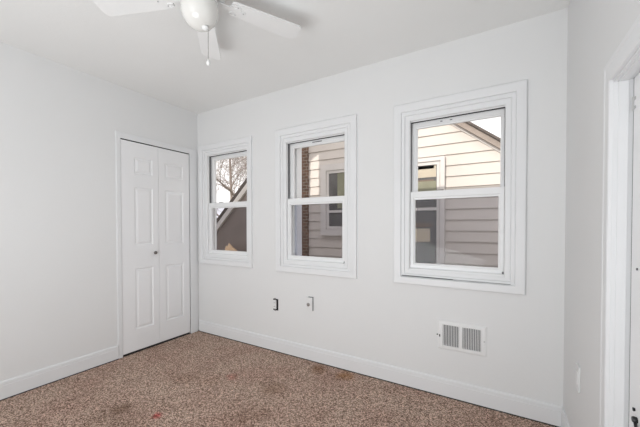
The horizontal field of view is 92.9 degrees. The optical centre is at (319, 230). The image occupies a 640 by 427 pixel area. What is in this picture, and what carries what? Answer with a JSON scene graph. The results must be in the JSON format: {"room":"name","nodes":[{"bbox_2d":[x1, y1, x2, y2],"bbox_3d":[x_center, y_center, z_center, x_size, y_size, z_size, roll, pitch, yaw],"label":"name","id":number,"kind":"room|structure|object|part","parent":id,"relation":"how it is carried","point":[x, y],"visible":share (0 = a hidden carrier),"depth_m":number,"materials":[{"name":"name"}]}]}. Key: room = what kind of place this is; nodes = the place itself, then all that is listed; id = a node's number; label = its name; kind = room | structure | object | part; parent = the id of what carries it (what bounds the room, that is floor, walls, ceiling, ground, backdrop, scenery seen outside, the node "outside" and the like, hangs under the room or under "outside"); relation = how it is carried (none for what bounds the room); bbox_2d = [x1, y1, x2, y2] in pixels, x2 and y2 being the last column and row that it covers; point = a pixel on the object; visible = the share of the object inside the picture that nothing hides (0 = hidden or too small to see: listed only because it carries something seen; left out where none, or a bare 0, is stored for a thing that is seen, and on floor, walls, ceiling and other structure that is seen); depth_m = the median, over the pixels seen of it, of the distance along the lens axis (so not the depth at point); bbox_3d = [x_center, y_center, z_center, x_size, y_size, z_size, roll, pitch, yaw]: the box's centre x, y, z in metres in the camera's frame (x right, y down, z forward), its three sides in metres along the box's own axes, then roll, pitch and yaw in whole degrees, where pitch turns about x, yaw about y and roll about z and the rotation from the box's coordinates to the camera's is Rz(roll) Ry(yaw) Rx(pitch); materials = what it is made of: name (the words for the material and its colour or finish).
{"room":"empty bedroom","nodes":[
{"label":"empty bedroom","id":0,"kind":"room"},
{"bbox_2d":[0,42,198,381],"bbox_3d":[-2.339,-0.060,2.056,0.120,2.700,3.460,0,1,31],"label":"wall","id":1,"kind":"structure","parent":0,"point":[59,122],"depth_m":2.41,"materials":[{"name":"paint"}]},
{"bbox_2d":[0,345,118,399],"bbox_3d":[-2.476,1.129,1.709,0.015,0.122,2.488,0,1,31],"label":"baseboard","id":2,"kind":"structure","parent":1,"relation":"attached to","point":[22,383],"depth_m":2.38,"materials":[{"name":"paint"}]},
{"bbox_2d":[115,130,197,358],"bbox_3d":[-1.666,0.133,3.154,0.161,2.078,0.854,0,1,31],"label":"door","id":3,"kind":"structure","parent":1,"relation":"in","point":[157,259],"depth_m":3.07,"materials":[{"name":"paint"}]},
{"bbox_2d":[0,331,553,426],"bbox_3d":[-0.778,1.252,1.223,5.234,0.100,3.580,0,1,31],"label":"floor","id":4,"kind":"structure","parent":0,"point":[196,379],"depth_m":2.16,"materials":[{"name":"brown carpet"}]},
{"bbox_2d":[0,0,569,113],"bbox_3d":[-1.190,-1.350,1.353,4.354,0.100,3.460,0,1,31],"label":"ceiling","id":5,"kind":"structure","parent":0,"point":[157,54],"depth_m":2.09,"materials":[{"name":"paint"}]},
{"bbox_2d":[92,0,300,65],"bbox_3d":[-0.602,-1.063,1.501,1.062,0.481,1.053,0,1,31],"label":"ceiling fan","id":6,"kind":"object","parent":5,"relation":"hanging from","point":[201,16],"visible":1,"depth_m":1.59,"materials":[{"name":"white plastic"}]},
{"bbox_3d":[-0.955,-1.167,1.560,0.395,0.006,0.128,-2,-7,5],"label":"fan blade","id":7,"kind":"part","parent":6,"relation":"part of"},
{"bbox_3d":[-0.604,-1.082,1.529,0.178,0.144,0.178,0,1,31],"label":"lamp shade","id":8,"kind":"part","parent":6,"relation":"part of","materials":[{"name":"white glass"}]},
{"bbox_3d":[-0.687,-1.172,1.870,0.128,0.006,0.395,13,-4,-13],"label":"fan blade","id":9,"kind":"part","parent":6,"relation":"part of","materials":[{"name":"laminate"}]},
{"bbox_3d":[-0.301,-1.170,1.707,0.395,0.006,0.128,1,-2,-31],"label":"fan blade","id":10,"kind":"part","parent":6,"relation":"part of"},
{"bbox_2d":[197,8,567,405],"bbox_3d":[-0.276,-0.076,2.914,4.354,2.700,0.120,0,1,31],"label":"wall","id":11,"kind":"structure","parent":0,"point":[370,316],"depth_m":2.31,"materials":[{"name":"paint"}]},
{"bbox_2d":[198,136,252,267],"bbox_3d":[-1.005,-0.285,3.330,0.806,1.332,0.141,0,1,31],"label":"window","id":12,"kind":"structure","parent":11,"relation":"in","point":[208,155],"depth_m":3.38,"materials":[{"name":"paint"}]},
{"bbox_3d":[-1.001,0.268,3.294,0.602,0.019,0.024,0,1,31],"label":"sill","id":13,"kind":"part","parent":12,"relation":"part of","materials":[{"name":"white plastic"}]},
{"bbox_3d":[-0.973,-0.279,3.334,0.646,1.144,0.102,0,1,31],"label":"frame","id":14,"kind":"part","parent":12,"relation":"part of","materials":[{"name":"white plastic"}]},
{"bbox_3d":[-0.991,-0.018,3.309,0.598,0.567,0.030,0,1,31],"label":"sash","id":15,"kind":"part","parent":12,"relation":"part of","materials":[{"name":"white plastic"}]},
{"bbox_3d":[-0.971,-0.538,3.332,0.594,0.580,0.028,0,1,31],"label":"sash","id":16,"kind":"part","parent":12,"relation":"part of","materials":[{"name":"white plastic"}]},
{"bbox_2d":[273,298,277,310],"bbox_3d":[-0.430,0.719,2.943,0.061,0.122,0.010,0,1,31],"label":"electrical outlet","id":17,"kind":"object","parent":11,"relation":"attached to","point":[275,301],"visible":1,"depth_m":2.94,"materials":[{"name":"white plastic"}]},
{"bbox_2d":[273,300,276,308],"bbox_3d":[-0.437,0.719,2.946,0.036,0.084,0.009,0,1,31],"label":"receptacle","id":18,"kind":"object","parent":17,"relation":"attached to","point":[274,301],"depth_m":2.94,"materials":[{"name":"white plastic"}]},
{"bbox_2d":[0,330,558,426],"bbox_3d":[-0.826,1.198,1.239,3.334,0.006,3.360,0,1,31],"label":"trim","id":19,"kind":"structure","parent":11,"relation":"attached to","point":[198,330],"depth_m":2.33,"materials":[{"name":"white wood"}]},
{"bbox_2d":[306,297,312,310],"bbox_3d":[-0.098,0.661,2.733,0.072,0.126,0.030,0,1,31],"label":"cable plate","id":20,"kind":"object","parent":11,"relation":"attached to","point":[309,300],"visible":1,"depth_m":2.73,"materials":[{"name":"white plastic"}]},
{"bbox_2d":[275,114,356,278],"bbox_3d":[-0.010,-0.277,2.790,0.841,1.346,0.226,0,1,31],"label":"window","id":21,"kind":"structure","parent":11,"relation":"in","point":[289,142],"depth_m":2.77,"materials":[{"name":"paint"}]},
{"bbox_3d":[-0.049,0.284,2.730,0.606,0.019,0.024,0,1,31],"label":"sill","id":22,"kind":"part","parent":21,"relation":"part of","materials":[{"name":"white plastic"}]},
{"bbox_3d":[-0.020,-0.264,2.770,0.650,1.145,0.102,0,1,31],"label":"frame","id":23,"kind":"part","parent":21,"relation":"part of","materials":[{"name":"white plastic"}]},
{"bbox_3d":[-0.038,-0.006,2.745,0.602,0.575,0.030,0,1,31],"label":"sash","id":24,"kind":"part","parent":21,"relation":"part of","materials":[{"name":"white plastic"}]},
{"bbox_3d":[-0.019,-0.526,2.768,0.598,0.574,0.028,0,1,31],"label":"sash","id":25,"kind":"part","parent":21,"relation":"part of","materials":[{"name":"white plastic"}]},
{"bbox_2d":[199,320,562,426],"bbox_3d":[0.032,1.110,2.674,3.322,0.122,0.015,0,1,31],"label":"baseboard","id":26,"kind":"structure","parent":11,"relation":"attached to","point":[537,410],"depth_m":2.29,"materials":[{"name":"paint"}]},
{"bbox_2d":[393,79,526,294],"bbox_3d":[0.958,-0.268,2.168,0.843,1.346,0.141,0,1,31],"label":"window","id":27,"kind":"structure","parent":11,"relation":"in","point":[507,101],"depth_m":2.08,"materials":[{"name":"paint"}]},
{"bbox_3d":[0.941,0.292,2.143,0.608,0.019,0.024,0,1,31],"label":"sill","id":28,"kind":"part","parent":27,"relation":"part of","materials":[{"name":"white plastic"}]},
{"bbox_3d":[0.951,0.002,2.159,0.604,0.575,0.030,0,1,31],"label":"sash","id":29,"kind":"part","parent":27,"relation":"part of","materials":[{"name":"white plastic"}]},
{"bbox_3d":[0.969,-0.256,2.184,0.652,1.145,0.102,0,1,31],"label":"frame","id":30,"kind":"part","parent":27,"relation":"part of","materials":[{"name":"white plastic"}]},
{"bbox_3d":[0.970,-0.518,2.182,0.600,0.574,0.028,0,1,31],"label":"sash","id":31,"kind":"part","parent":27,"relation":"part of","materials":[{"name":"white plastic"}]},
{"bbox_2d":[437,320,486,356],"bbox_3d":[0.976,0.747,2.109,0.318,0.205,0.013,0,1,31],"label":"air vent","id":32,"kind":"object","parent":11,"relation":"in","point":[454,336],"visible":1,"depth_m":2.10,"materials":[{"name":"white metal"}]},
{"bbox_2d":[563,0,639,426],"bbox_3d":[0.633,-0.035,0.295,0.120,2.700,3.460,0,1,31],"label":"wall","id":33,"kind":"structure","parent":0,"point":[596,28],"depth_m":1.38,"materials":[{"name":"paint"}]},
{"bbox_2d":[561,407,569,426],"bbox_3d":[1.252,1.128,1.485,0.011,0.122,0.788,0,1,31],"label":"baseboard","id":34,"kind":"structure","parent":33,"relation":"attached to","point":[564,421],"depth_m":1.76,"materials":[{"name":"paint"}]},
{"bbox_2d":[575,363,580,392],"bbox_3d":[1.251,0.716,1.479,0.011,0.122,0.065,0,1,31],"label":"outlet plate","id":35,"kind":"object","parent":33,"relation":"attached to","point":[577,370],"visible":1,"depth_m":1.47,"materials":[{"name":"white plastic"}]},
{"bbox_2d":[575,369,577,384],"bbox_3d":[1.248,0.716,1.481,0.004,0.064,0.033,0,1,31],"label":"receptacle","id":36,"kind":"object","parent":35,"relation":"attached to","point":[576,370],"depth_m":1.47,"materials":[{"name":"white plastic"}]},
{"bbox_2d":[599,14,639,426],"bbox_3d":[0.850,0.308,0.681,0.134,1.800,0.985,0,1,31],"label":"door","id":37,"kind":"structure","parent":33,"relation":"in","point":[619,374],"depth_m":1.04,"materials":[{"name":"paint"}]},
{"label":"outside","id":38,"kind":"structure","parent":0,"visible":0},
{"bbox_3d":[8.899,1.620,20.931,50.000,0.100,39.580,0,1,31],"label":"ground","id":39,"kind":"structure","parent":38,"visible":0},
{"bbox_2d":[225,243,236,250],"bbox_3d":[-2.098,1.139,7.132,0.697,1.670,0.362,0,1,31],"label":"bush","id":40,"kind":"object","parent":39,"relation":"on","point":[229,247],"visible":0.09,"depth_m":7.08,"materials":[{"name":"plant"}]},
{"bbox_2d":[216,157,246,216],"bbox_3d":[-2.625,-2.477,11.325,7.599,8.553,6.420,0,1,31],"label":"bare tree","id":41,"kind":"object","parent":39,"relation":"on","point":[219,180],"visible":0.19,"depth_m":11.88,"materials":[{"name":"brown plant"}]},
{"bbox_2d":[216,156,246,199],"bbox_3d":[-6.275,-6.561,22.394,13.595,16.264,9.505,0,1,22],"label":"bare tree","id":42,"kind":"object","parent":39,"relation":"on","point":[230,160],"visible":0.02,"depth_m":22.70,"materials":[{"name":"brown plant"}]},
{"bbox_2d":[217,178,246,251],"bbox_3d":[-2.406,-0.251,7.905,4.200,4.093,0.660,0,1,31],"label":"house","id":43,"kind":"structure","parent":39,"relation":"on","point":[232,222],"depth_m":7.38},
{"bbox_2d":[302,122,499,267],"bbox_3d":[1.566,-0.704,4.450,5.650,5.100,0.440,0,1,31],"label":"neighbouring house","id":44,"kind":"structure","parent":39,"relation":"on","point":[451,231],"depth_m":4.24,"materials":[{"name":"plastic"}]},
{"bbox_3d":[0.386,-0.506,5.016,0.855,1.200,0.045,0,1,31],"label":"window trim","id":45,"kind":"part","parent":44,"relation":"part of","materials":[{"name":"white wood"}]},
{"bbox_3d":[0.392,-0.507,5.027,0.565,0.910,0.011,0,1,31],"label":"pane","id":46,"kind":"part","parent":44,"relation":"part of","materials":[{"name":"grey glass"}]},
{"bbox_3d":[0.386,-0.311,5.019,0.545,0.040,0.020,0,1,31],"label":"meeting rail","id":47,"kind":"part","parent":44,"relation":"part of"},
{"bbox_2d":[337,172,343,207],"bbox_3d":[0.455,-0.656,4.978,0.380,0.590,0.004,0,1,31],"label":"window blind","id":48,"kind":"object","parent":44,"relation":"hanging from","point":[340,175],"depth_m":5.04,"materials":[{"name":"green fabric"}]},
{"bbox_2d":[416,229,429,241],"bbox_3d":[1.286,0.071,4.498,0.650,0.190,0.004,0,1,31],"label":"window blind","id":49,"kind":"object","parent":44,"relation":"hanging from","point":[422,235],"depth_m":4.38,"materials":[{"name":"beige fabric"}]},
{"bbox_2d":[416,223,430,225],"bbox_3d":[1.294,-0.076,4.491,0.670,0.045,0.004,0,1,31],"label":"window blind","id":50,"kind":"object","parent":44,"relation":"hanging from","point":[417,224],"depth_m":4.37,"materials":[{"name":"grey"}]},
{"bbox_3d":[1.326,-0.191,4.479,0.765,1.485,0.011,0,1,31],"label":"pane","id":51,"kind":"part","parent":44,"relation":"part of","materials":[{"name":"grey glass"}]},
{"bbox_3d":[1.320,-0.304,4.466,0.745,0.040,0.020,0,1,31],"label":"meeting rail","id":52,"kind":"part","parent":44,"relation":"part of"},
{"bbox_2d":[418,181,435,191],"bbox_3d":[1.319,-0.586,4.467,0.730,0.225,0.004,0,1,31],"label":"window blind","id":53,"kind":"object","parent":44,"relation":"hanging from","point":[422,185],"depth_m":4.34,"materials":[{"name":"fabric"}]},
{"bbox_2d":[418,165,435,177],"bbox_3d":[1.319,-0.834,4.463,0.730,0.160,0.004,0,1,31],"label":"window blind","id":54,"kind":"object","parent":44,"relation":"hanging from","point":[424,171],"depth_m":4.34,"materials":[{"name":"beige fabric"}]},
{"bbox_3d":[1.319,-0.191,4.468,0.955,1.675,0.045,0,1,31],"label":"window trim","id":55,"kind":"part","parent":44,"relation":"part of","materials":[{"name":"white wood"}]},
{"bbox_3d":[2.240,-1.083,3.964,4.000,3.135,0.080,0,1,31],"label":"rake moulding","id":56,"kind":"part","parent":44,"relation":"part of","materials":[{"name":"beige wood"}]}
]}

